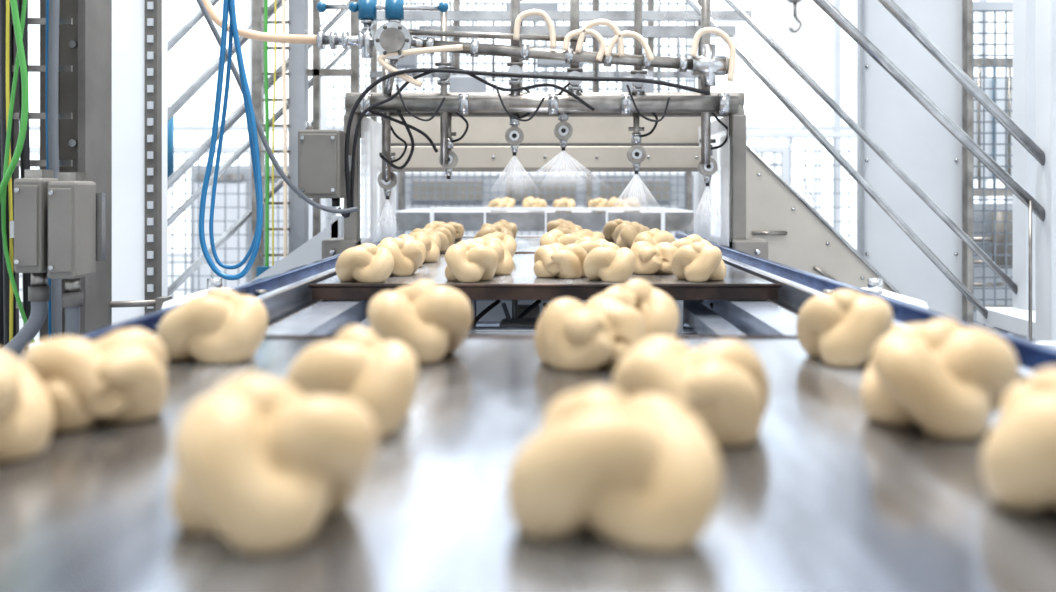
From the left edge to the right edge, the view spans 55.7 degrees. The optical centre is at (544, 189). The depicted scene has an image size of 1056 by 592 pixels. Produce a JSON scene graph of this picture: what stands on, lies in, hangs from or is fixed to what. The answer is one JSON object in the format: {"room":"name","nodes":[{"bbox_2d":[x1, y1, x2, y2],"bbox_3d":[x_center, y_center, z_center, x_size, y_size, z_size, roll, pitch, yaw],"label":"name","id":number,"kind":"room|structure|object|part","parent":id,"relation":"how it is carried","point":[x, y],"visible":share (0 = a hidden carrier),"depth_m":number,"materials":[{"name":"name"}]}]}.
{"room":"processing plant","nodes":[
{"label":"processing plant","id":0,"kind":"room"},
{"bbox_2d":[19,328,38,341],"bbox_3d":[0.000,1.155,2.000,10.000,0.100,12.000,0,0,0],"label":"floor","id":1,"kind":"structure","parent":0,"point":[36,338],"depth_m":7.49,"materials":[{"name":"white"}]},
{"bbox_2d":[0,0,105,354],"bbox_3d":[-0.950,0.155,1.759,0.340,1.900,0.341,0,0,0],"label":"electrical cabinet","id":2,"kind":"object","parent":1,"relation":"on","point":[53,222],"visible":0.85,"depth_m":1.76,"materials":[{"name":"metal"}]},
{"bbox_2d":[40,0,111,339],"bbox_3d":[-0.955,-0.495,2.040,0.090,3.200,0.120,0,0,0],"label":"steel column","id":3,"kind":"structure","parent":1,"relation":"on","point":[85,92],"depth_m":2.03,"materials":[{"name":"grey metal"}]},
{"bbox_2d":[112,0,166,323],"bbox_3d":[-1.032,-0.595,2.482,0.195,3.400,0.155,0,0,0],"label":"support column","id":4,"kind":"structure","parent":1,"relation":"on","point":[139,27],"depth_m":2.42,"materials":[{"name":"white metal"}]},
{"bbox_2d":[110,296,171,310],"bbox_3d":[-0.895,0.665,2.100,0.210,0.880,0.040,0,0,0],"label":"bar","id":5,"kind":"object","parent":1,"relation":"on","point":[159,301],"visible":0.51,"depth_m":2.09,"materials":[{"name":"silver metal"}]},
{"bbox_2d":[19,147,308,340],"bbox_3d":[-2.075,0.440,5.200,1.690,1.330,0.040,0,0,0],"label":"fence","id":6,"kind":"object","parent":1,"relation":"on","point":[185,150],"visible":0.06,"depth_m":5.20,"materials":[{"name":"metal"}]},
{"bbox_2d":[167,107,173,287],"bbox_3d":[-1.360,0.405,3.550,0.080,1.400,0.080,0,0,0],"label":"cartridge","id":7,"kind":"object","parent":1,"relation":"on","point":[170,124],"visible":0.06,"depth_m":3.54,"materials":[{"name":"blue plastic"}]},
{"bbox_2d":[191,167,336,293],"bbox_3d":[-1.785,0.480,6.385,0.830,1.250,0.430,0,0,0],"label":"wire mesh fence","id":8,"kind":"object","parent":1,"relation":"on","point":[231,172],"visible":0.13,"depth_m":6.18,"materials":[{"name":"grey metal"}]},
{"bbox_2d":[167,0,384,295],"bbox_3d":[-0.924,-0.295,3.156,0.962,2.800,0.212,0,0,0],"label":"frame","id":9,"kind":"object","parent":1,"relation":"on","point":[296,63],"visible":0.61,"depth_m":3.11,"materials":[{"name":"metal"}]},
{"bbox_2d":[252,216,343,280],"bbox_3d":[-0.820,0.590,2.915,0.460,1.030,0.030,0,0,0],"label":"panel","id":10,"kind":"object","parent":1,"relation":"on","point":[310,251],"visible":0.17,"depth_m":2.90,"materials":[{"name":"grey paint"}]},
{"bbox_2d":[321,45,381,317],"bbox_3d":[-1.025,0.140,5.400,0.390,1.930,0.040,0,0,0],"label":"fence","id":11,"kind":"object","parent":1,"relation":"on","point":[324,53],"visible":0.11,"depth_m":5.38,"materials":[{"name":"metal"}]},
{"bbox_2d":[202,0,767,258],"bbox_3d":[-0.135,0.230,2.744,1.470,1.750,0.712,0,0,0],"label":"machine","id":12,"kind":"object","parent":1,"relation":"on","point":[573,129],"visible":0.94,"depth_m":2.51,"materials":[{"name":"metal"}]},
{"bbox_2d":[196,0,357,213],"bbox_3d":[-0.689,-0.320,2.340,0.494,0.755,0.052,0,0,-9],"label":"cable","id":13,"kind":"object","parent":12,"relation":"attached to","point":[280,171],"visible":0.9,"depth_m":2.32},
{"bbox_2d":[361,117,395,244],"bbox_3d":[-0.460,-0.022,2.800,0.008,0.330,0.600,0,0,0],"label":"panel","id":14,"kind":"object","parent":12,"relation":"hanging from","point":[376,226],"depth_m":2.70,"materials":[{"name":"plastic"}]},
{"bbox_3d":[0.000,0.428,2.793,1.120,1.353,0.613,0,0,0],"label":"frame","id":15,"kind":"part","parent":12,"relation":"part of","materials":[{"name":"metal"}]},
{"bbox_2d":[694,116,728,246],"bbox_3d":[0.460,-0.022,2.800,0.008,0.330,0.600,0,0,0],"label":"panel","id":16,"kind":"object","parent":12,"relation":"hanging from","point":[711,221],"depth_m":2.72,"materials":[{"name":"plastic"}]},
{"bbox_2d":[14,231,1055,381],"bbox_3d":[0.000,0.624,1.800,1.240,0.962,3.400,0,0,0],"label":"conveyor","id":17,"kind":"object","parent":1,"relation":"on","point":[286,296],"visible":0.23,"depth_m":1.57,"materials":[{"name":"metal"}]},
{"bbox_2d":[199,0,262,279],"bbox_3d":[-0.691,-0.298,2.209,0.142,0.994,0.030,0,0,0],"label":"air hose","id":18,"kind":"object","parent":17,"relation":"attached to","point":[228,5],"visible":1,"depth_m":2.20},
{"bbox_2d":[440,236,614,252],"bbox_3d":[0.000,0.166,2.875,0.770,0.026,0.817,0,0,0],"label":"baking tray","id":19,"kind":"object","parent":17,"relation":"on","point":[525,244],"visible":0.02,"depth_m":2.95,"materials":[{"name":"metal"}]},
{"bbox_2d":[423,227,452,250],"bbox_3d":[-0.286,0.125,2.572,0.098,0.059,0.094,0,0,14],"label":"roll","id":20,"kind":"object","parent":19,"relation":"on","point":[446,237],"visible":0.32,"depth_m":2.55,"materials":[{"name":"beige food"}]},
{"bbox_2d":[424,221,455,242],"bbox_3d":[-0.294,0.121,2.786,0.094,0.068,0.094,0,0,17],"label":"roll","id":21,"kind":"object","parent":19,"relation":"on","point":[435,224],"visible":0.36,"depth_m":2.77,"materials":[{"name":"beige food"}]},
{"bbox_2d":[440,221,463,240],"bbox_3d":[-0.299,0.126,3.069,0.097,0.058,0.096,0,0,-15],"label":"roll","id":22,"kind":"object","parent":19,"relation":"on","point":[459,228],"visible":0.37,"depth_m":3.05,"materials":[{"name":"beige food"}]},
{"bbox_2d":[474,224,511,237],"bbox_3d":[-0.132,0.122,2.625,0.097,0.064,0.100,0,0,19],"label":"roll","id":23,"kind":"object","parent":19,"relation":"on","point":[485,230],"visible":0.32,"depth_m":2.60,"materials":[{"name":"beige food"}]},
{"bbox_2d":[481,222,513,237],"bbox_3d":[-0.141,0.122,2.830,0.096,0.066,0.093,0,0,-44],"label":"roll","id":24,"kind":"object","parent":19,"relation":"on","point":[501,224],"visible":0.2,"depth_m":2.82,"materials":[{"name":"beige food"}]},
{"bbox_2d":[499,220,516,238],"bbox_3d":[-0.127,0.122,3.040,0.089,0.065,0.096,0,0,-20],"label":"roll","id":25,"kind":"object","parent":19,"relation":"on","point":[513,226],"visible":0.26,"depth_m":3.01,"materials":[{"name":"beige food"}]},
{"bbox_2d":[547,219,571,232],"bbox_3d":[0.051,0.122,3.059,0.097,0.066,0.094,0,0,1],"label":"roll","id":26,"kind":"object","parent":19,"relation":"on","point":[551,225],"visible":0.21,"depth_m":3.05,"materials":[{"name":"beige food"}]},
{"bbox_2d":[555,224,579,233],"bbox_3d":[0.051,0.121,2.561,0.091,0.067,0.099,0,0,-25],"label":"roll","id":27,"kind":"object","parent":19,"relation":"on","point":[564,228],"visible":0.16,"depth_m":2.54,"materials":[{"name":"beige food"}]},
{"bbox_2d":[557,223,582,229],"bbox_3d":[0.066,0.124,2.832,0.096,0.062,0.093,0,0,20],"label":"roll","id":28,"kind":"object","parent":19,"relation":"on","point":[572,225],"visible":0.14,"depth_m":2.81,"materials":[{"name":"beige food"}]},
{"bbox_2d":[603,219,630,240],"bbox_3d":[0.229,0.121,3.050,0.098,0.067,0.095,0,0,40],"label":"roll","id":29,"kind":"object","parent":19,"relation":"on","point":[609,228],"visible":0.42,"depth_m":3.02,"materials":[{"name":"beige food"}]},
{"bbox_2d":[613,222,642,243],"bbox_3d":[0.237,0.122,2.814,0.094,0.066,0.096,0,0,12],"label":"roll","id":30,"kind":"object","parent":19,"relation":"on","point":[619,227],"visible":0.25,"depth_m":2.80,"materials":[{"name":"beige food"}]},
{"bbox_2d":[616,223,649,248],"bbox_3d":[0.228,0.120,2.570,0.096,0.069,0.096,0,0,-29],"label":"roll","id":31,"kind":"object","parent":19,"relation":"on","point":[627,234],"visible":0.5,"depth_m":2.54,"materials":[{"name":"beige food"}]},
{"bbox_2d":[0,335,1055,591],"bbox_3d":[0.000,0.166,0.635,0.770,0.026,0.837,0,0,0],"label":"conveyor belt","id":32,"kind":"object","parent":17,"relation":"on","point":[827,496],"visible":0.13,"depth_m":0.48,"materials":[{"name":"metal"}]},
{"bbox_2d":[0,349,53,462],"bbox_3d":[-0.332,0.122,0.576,0.096,0.066,0.093,0,0,43],"label":"roll","id":33,"kind":"object","parent":32,"relation":"on","point":[26,410],"visible":1,"depth_m":0.57,"materials":[{"name":"beige food"}]},
{"bbox_2d":[21,328,167,431],"bbox_3d":[-0.307,0.125,0.682,0.098,0.059,0.097,0,0,-12],"label":"roll","id":34,"kind":"object","parent":32,"relation":"on","point":[120,375],"visible":0.9,"depth_m":0.65,"materials":[{"name":"beige food"}]},
{"bbox_2d":[156,288,267,363],"bbox_3d":[-0.307,0.123,0.930,0.098,0.063,0.095,0,0,-10],"label":"roll","id":35,"kind":"object","parent":32,"relation":"on","point":[222,325],"visible":0.98,"depth_m":0.89,"materials":[{"name":"beige food"}]},
{"bbox_2d":[169,373,378,553],"bbox_3d":[-0.126,0.120,0.462,0.096,0.069,0.096,0,0,-2],"label":"roll","id":36,"kind":"object","parent":32,"relation":"on","point":[259,463],"visible":1,"depth_m":0.43,"materials":[{"name":"beige food"}]},
{"bbox_2d":[284,325,417,437],"bbox_3d":[-0.126,0.123,0.657,0.088,0.064,0.096,0,0,-22],"label":"roll","id":37,"kind":"object","parent":32,"relation":"on","point":[380,376],"visible":0.76,"depth_m":0.63,"materials":[{"name":"beige food"}]},
{"bbox_2d":[367,279,472,363],"bbox_3d":[-0.123,0.119,0.928,0.098,0.071,0.098,0,0,33],"label":"roll","id":38,"kind":"object","parent":32,"relation":"on","point":[433,320],"visible":0.85,"depth_m":0.90,"materials":[{"name":"beige food"}]},
{"bbox_2d":[535,297,645,370],"bbox_3d":[0.041,0.125,0.895,0.097,0.059,0.090,0,0,-17],"label":"roll","id":39,"kind":"object","parent":32,"relation":"on","point":[571,334],"visible":0.89,"depth_m":0.86,"materials":[{"name":"beige food"}]},
{"bbox_2d":[505,386,722,551],"bbox_3d":[0.029,0.123,0.459,0.096,0.064,0.099,0,0,-35],"label":"roll","id":40,"kind":"object","parent":32,"relation":"on","point":[642,472],"visible":1,"depth_m":0.43,"materials":[{"name":"beige food"}]},
{"bbox_2d":[588,279,678,337],"bbox_3d":[0.083,0.122,1.000,0.098,0.066,0.090,0,0,2],"label":"roll","id":41,"kind":"object","parent":32,"relation":"on","point":[659,311],"visible":0.42,"depth_m":0.97,"materials":[{"name":"beige food"}]},
{"bbox_2d":[611,335,769,445],"bbox_3d":[0.093,0.125,0.639,0.099,0.060,0.095,0,0,14],"label":"roll","id":42,"kind":"object","parent":32,"relation":"on","point":[724,385],"visible":0.7,"depth_m":0.60,"materials":[{"name":"beige food"}]},
{"bbox_2d":[796,289,897,367],"bbox_3d":[0.282,0.122,0.911,0.093,0.065,0.096,0,0,-24],"label":"roll","id":43,"kind":"object","parent":32,"relation":"on","point":[841,327],"visible":0.91,"depth_m":0.88,"materials":[{"name":"beige food"}]},
{"bbox_2d":[860,318,1018,439],"bbox_3d":[0.253,0.120,0.658,0.097,0.070,0.097,0,0,-43],"label":"roll","id":44,"kind":"object","parent":32,"relation":"on","point":[941,375],"visible":0.98,"depth_m":0.63,"materials":[{"name":"beige food"}]},
{"bbox_2d":[981,367,1055,511],"bbox_3d":[0.258,0.122,0.488,0.091,0.066,0.099,0,0,-27],"label":"roll","id":45,"kind":"object","parent":32,"relation":"on","point":[1018,456],"visible":1,"depth_m":0.47,"materials":[{"name":"beige food"}]},
{"bbox_2d":[308,253,781,299],"bbox_3d":[0.000,0.166,2.035,0.770,0.026,0.817,0,0,0],"label":"baking tray","id":46,"kind":"object","parent":17,"relation":"on","point":[522,283],"visible":0.45,"depth_m":1.63,"materials":[{"name":"metal"}]},
{"bbox_2d":[335,243,393,282],"bbox_3d":[-0.299,0.122,1.708,0.097,0.065,0.101,0,0,31],"label":"roll","id":47,"kind":"object","parent":46,"relation":"on","point":[366,262],"visible":1,"depth_m":1.68,"materials":[{"name":"beige food"}]},
{"bbox_2d":[378,238,422,275],"bbox_3d":[-0.273,0.121,1.833,0.094,0.068,0.094,0,0,-39],"label":"roll","id":48,"kind":"object","parent":46,"relation":"on","point":[407,255],"visible":0.6,"depth_m":1.80,"materials":[{"name":"beige food"}]},
{"bbox_2d":[377,237,425,266],"bbox_3d":[-0.291,0.125,2.000,0.100,0.060,0.099,0,0,-20],"label":"roll","id":49,"kind":"object","parent":46,"relation":"on","point":[421,245],"visible":0.16,"depth_m":1.99,"materials":[{"name":"beige food"}]},
{"bbox_2d":[398,232,439,261],"bbox_3d":[-0.279,0.122,2.154,0.092,0.065,0.095,0,0,35],"label":"roll","id":50,"kind":"object","parent":46,"relation":"on","point":[432,250],"visible":0.45,"depth_m":2.14,"materials":[{"name":"beige food"}]},
{"bbox_2d":[409,228,440,250],"bbox_3d":[-0.292,0.122,2.335,0.097,0.065,0.090,0,0,43],"label":"roll","id":51,"kind":"object","parent":46,"relation":"on","point":[435,236],"visible":0.24,"depth_m":2.33,"materials":[{"name":"beige food"}]},
{"bbox_2d":[445,240,497,282],"bbox_3d":[-0.127,0.121,1.708,0.095,0.068,0.095,0,0,15],"label":"roll","id":52,"kind":"object","parent":46,"relation":"on","point":[466,261],"visible":1,"depth_m":1.68,"materials":[{"name":"beige food"}]},
{"bbox_2d":[467,237,504,244],"bbox_3d":[-0.124,0.126,2.039,0.096,0.058,0.092,0,0,28],"label":"roll","id":53,"kind":"object","parent":46,"relation":"on","point":[480,240],"visible":0.16,"depth_m":2.03,"materials":[{"name":"beige food"}]},
{"bbox_2d":[471,239,513,274],"bbox_3d":[-0.109,0.122,1.835,0.092,0.065,0.095,0,0,38],"label":"roll","id":54,"kind":"object","parent":46,"relation":"on","point":[505,266],"visible":0.36,"depth_m":1.81,"materials":[{"name":"beige food"}]},
{"bbox_2d":[482,232,516,256],"bbox_3d":[-0.105,0.124,2.238,0.093,0.062,0.096,0,0,32],"label":"roll","id":55,"kind":"object","parent":46,"relation":"on","point":[509,241],"visible":0.4,"depth_m":2.21,"materials":[{"name":"beige food"}]},
{"bbox_2d":[533,243,587,277],"bbox_3d":[0.031,0.125,1.789,0.099,0.060,0.094,0,0,32],"label":"roll","id":56,"kind":"object","parent":46,"relation":"on","point":[559,260],"visible":0.9,"depth_m":1.76,"materials":[{"name":"beige food"}]},
{"bbox_2d":[540,229,580,245],"bbox_3d":[0.033,0.119,2.119,0.098,0.071,0.098,0,0,14],"label":"roll","id":57,"kind":"object","parent":46,"relation":"on","point":[553,236],"visible":0.43,"depth_m":2.09,"materials":[{"name":"beige food"}]},
{"bbox_2d":[572,229,604,239],"bbox_3d":[0.100,0.122,2.294,0.095,0.065,0.092,0,0,-6],"label":"roll","id":58,"kind":"object","parent":46,"relation":"on","point":[585,232],"visible":0.2,"depth_m":2.28,"materials":[{"name":"beige food"}]},
{"bbox_2d":[575,236,607,253],"bbox_3d":[0.086,0.122,1.936,0.098,0.065,0.101,0,0,-37],"label":"roll","id":59,"kind":"object","parent":46,"relation":"on","point":[587,243],"visible":0.23,"depth_m":1.91,"materials":[{"name":"beige food"}]},
{"bbox_2d":[583,242,634,281],"bbox_3d":[0.111,0.122,1.717,0.089,0.065,0.097,0,0,-15],"label":"roll","id":60,"kind":"object","parent":46,"relation":"on","point":[609,262],"visible":1,"depth_m":1.69,"materials":[{"name":"beige food"}]},
{"bbox_2d":[632,228,674,245],"bbox_3d":[0.233,0.120,2.198,0.097,0.070,0.097,0,0,29],"label":"roll","id":61,"kind":"object","parent":46,"relation":"on","point":[654,236],"visible":0.3,"depth_m":2.18,"materials":[{"name":"beige food"}]},
{"bbox_2d":[631,241,677,273],"bbox_3d":[0.205,0.125,1.871,0.098,0.059,0.098,0,0,14],"label":"roll","id":62,"kind":"object","parent":46,"relation":"on","point":[649,259],"visible":0.78,"depth_m":1.83,"materials":[{"name":"beige food"}]},
{"bbox_2d":[671,234,711,247],"bbox_3d":[0.289,0.122,2.005,0.098,0.066,0.091,0,0,7],"label":"roll","id":63,"kind":"object","parent":46,"relation":"on","point":[688,240],"visible":0.28,"depth_m":1.98,"materials":[{"name":"beige food"}]},
{"bbox_2d":[672,242,725,281],"bbox_3d":[0.271,0.122,1.722,0.093,0.066,0.096,0,0,-33],"label":"roll","id":64,"kind":"object","parent":46,"relation":"on","point":[696,261],"visible":1,"depth_m":1.69,"materials":[{"name":"beige food"}]},
{"bbox_2d":[369,0,700,121],"bbox_3d":[-0.030,0.089,3.923,1.324,2.033,0.167,0,0,0],"label":"wire mesh","id":65,"kind":"object","parent":1,"relation":"on","point":[459,82],"visible":0.27,"depth_m":3.93,"materials":[{"name":"metal"}]},
{"bbox_2d":[394,209,693,236],"bbox_3d":[0.000,0.600,4.840,1.400,1.010,1.120,0,0,0],"label":"crossbar","id":66,"kind":"object","parent":1,"relation":"on","point":[411,219],"visible":0.24,"depth_m":4.28,"materials":[{"name":"grey paint"}]},
{"bbox_2d":[488,198,507,206],"bbox_3d":[-0.218,0.069,4.673,0.093,0.062,0.095,0,0,-3],"label":"roll","id":67,"kind":"object","parent":66,"relation":"on","point":[498,202],"visible":0.68,"depth_m":4.65,"materials":[{"name":"beige food"}]},
{"bbox_2d":[501,197,514,206],"bbox_3d":[-0.186,0.068,4.908,0.093,0.064,0.091,0,0,18],"label":"roll","id":68,"kind":"object","parent":66,"relation":"on","point":[510,202],"visible":0.39,"depth_m":4.88,"materials":[{"name":"beige food"}]},
{"bbox_2d":[522,196,540,206],"bbox_3d":[-0.059,0.066,4.929,0.093,0.068,0.094,0,0,-29],"label":"roll","id":69,"kind":"object","parent":66,"relation":"on","point":[525,200],"visible":0.27,"depth_m":4.92,"materials":[{"name":"beige food"}]},
{"bbox_2d":[526,199,546,206],"bbox_3d":[-0.039,0.070,4.675,0.096,0.059,0.096,0,0,26],"label":"roll","id":70,"kind":"object","parent":66,"relation":"on","point":[532,202],"visible":0.68,"depth_m":4.64,"materials":[{"name":"beige food"}]},
{"bbox_2d":[553,198,572,211],"bbox_3d":[0.074,0.068,4.532,0.088,0.064,0.094,0,0,38],"label":"roll","id":71,"kind":"object","parent":66,"relation":"on","point":[562,202],"visible":0.75,"depth_m":4.51,"materials":[{"name":"beige food"}]},
{"bbox_2d":[565,198,575,206],"bbox_3d":[0.102,0.069,4.867,0.093,0.062,0.095,0,0,-27],"label":"roll","id":72,"kind":"object","parent":66,"relation":"on","point":[572,201],"visible":0.21,"depth_m":4.85,"materials":[{"name":"beige food"}]},
{"bbox_2d":[590,198,608,211],"bbox_3d":[0.255,0.068,4.573,0.093,0.064,0.091,0,0,39],"label":"roll","id":73,"kind":"object","parent":66,"relation":"on","point":[599,202],"visible":0.7,"depth_m":4.54,"materials":[{"name":"beige food"}]},
{"bbox_2d":[608,197,621,206],"bbox_3d":[0.350,0.068,4.985,0.094,0.064,0.088,0,0,35],"label":"roll","id":74,"kind":"object","parent":66,"relation":"on","point":[613,202],"visible":0.57,"depth_m":4.96,"materials":[{"name":"beige food"}]},
{"bbox_2d":[621,197,640,211],"bbox_3d":[0.390,0.066,4.530,0.093,0.068,0.094,0,0,12],"label":"roll","id":75,"kind":"object","parent":66,"relation":"on","point":[632,202],"visible":0.72,"depth_m":4.50,"materials":[{"name":"beige food"}]},
{"bbox_2d":[396,172,693,236],"bbox_3d":[0.000,0.495,6.675,2.000,1.220,0.650,0,0,0],"label":"oven","id":76,"kind":"object","parent":1,"relation":"on","point":[408,196],"visible":0.1,"depth_m":6.40,"materials":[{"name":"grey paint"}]},
{"bbox_2d":[398,172,691,235],"bbox_3d":[0.000,0.482,5.710,1.680,1.245,0.060,0,0,0],"label":"barrier","id":77,"kind":"object","parent":1,"relation":"on","point":[509,177],"visible":0.09,"depth_m":5.70,"materials":[{"name":"metal"}]},
{"bbox_2d":[430,207,664,232],"bbox_3d":[0.009,0.584,3.750,0.846,1.042,0.300,0,0,0],"label":"frame","id":78,"kind":"object","parent":1,"relation":"on","point":[432,209],"visible":0.25,"depth_m":3.60,"materials":[{"name":"white paint"}]},
{"bbox_2d":[752,147,789,184],"bbox_3d":[1.100,0.440,5.200,0.340,1.330,0.040,0,0,0],"label":"fence","id":79,"kind":"object","parent":1,"relation":"on","point":[785,151],"visible":0.14,"depth_m":5.18,"materials":[{"name":"metal"}]},
{"bbox_2d":[786,0,817,211],"bbox_3d":[1.850,-1.397,7.200,0.232,5.004,0.032,0,0,0],"label":"lattice mast","id":80,"kind":"object","parent":1,"relation":"on","point":[788,32],"visible":0.45,"depth_m":7.19,"materials":[{"name":"grey metal"}]},
{"bbox_2d":[729,138,901,294],"bbox_3d":[0.802,0.472,2.925,0.564,1.266,0.071,0,0,0],"label":"panel","id":81,"kind":"object","parent":1,"relation":"on","point":[797,235],"visible":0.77,"depth_m":2.90,"materials":[{"name":"metal"}]},
{"bbox_2d":[686,0,1055,341],"bbox_3d":[0.826,-0.495,2.570,1.067,3.200,0.420,0,0,0],"label":"stair railing","id":82,"kind":"object","parent":1,"relation":"on","point":[1032,316],"visible":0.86,"depth_m":2.43,"materials":[{"name":"metal"}]},
{"bbox_2d":[746,132,1012,242],"bbox_3d":[1.825,0.390,5.600,1.590,1.430,0.040,0,0,0],"label":"fence","id":83,"kind":"object","parent":1,"relation":"on","point":[761,135],"visible":0.06,"depth_m":5.60,"materials":[{"name":"metal"}]},
{"bbox_2d":[856,0,972,322],"bbox_3d":[1.176,-0.495,3.200,0.352,3.200,0.080,0,0,0],"label":"panel","id":84,"kind":"object","parent":1,"relation":"on","point":[923,148],"visible":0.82,"depth_m":3.20,"materials":[{"name":"grey paint"}]},
{"bbox_2d":[973,2,1012,333],"bbox_3d":[1.660,0.215,3.600,0.360,1.780,0.040,0,0,0],"label":"fence","id":85,"kind":"object","parent":1,"relation":"on","point":[983,7],"visible":0.27,"depth_m":3.60,"materials":[{"name":"metal"}]},
{"bbox_2d":[974,58,1012,334],"bbox_3d":[1.795,-0.195,4.095,0.350,2.600,0.410,0,0,0],"label":"mesh panel","id":86,"kind":"object","parent":1,"relation":"on","point":[989,82],"visible":0.27,"depth_m":3.97,"materials":[{"name":"grey paint"}]},
{"bbox_2d":[19,259,190,327],"bbox_3d":[0.000,-1.545,8.050,10.200,5.300,0.100,0,0,0],"label":"wall","id":87,"kind":"structure","parent":0,"point":[178,268],"depth_m":8.00,"materials":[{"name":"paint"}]},
{"bbox_2d":[29,0,987,257],"bbox_3d":[0.000,-1.670,8.053,9.450,4.450,0.065,0,0,0],"label":"window","id":88,"kind":"structure","parent":87,"relation":"in","point":[836,127],"depth_m":8.02,"materials":[{"name":"grey paint"}]},
{"bbox_3d":[0.000,-4.245,2.000,10.000,0.100,12.000,0,0,0],"label":"ceiling","id":89,"kind":"structure","parent":0,"visible":0},
{"bbox_2d":[788,0,802,33],"bbox_3d":[1.700,-2.629,6.800,0.120,3.132,0.090,0,0,0],"label":"hook","id":90,"kind":"object","parent":89,"relation":"hanging from","point":[794,2],"visible":1,"depth_m":6.79,"materials":[{"name":"grey paint"}]}
]}

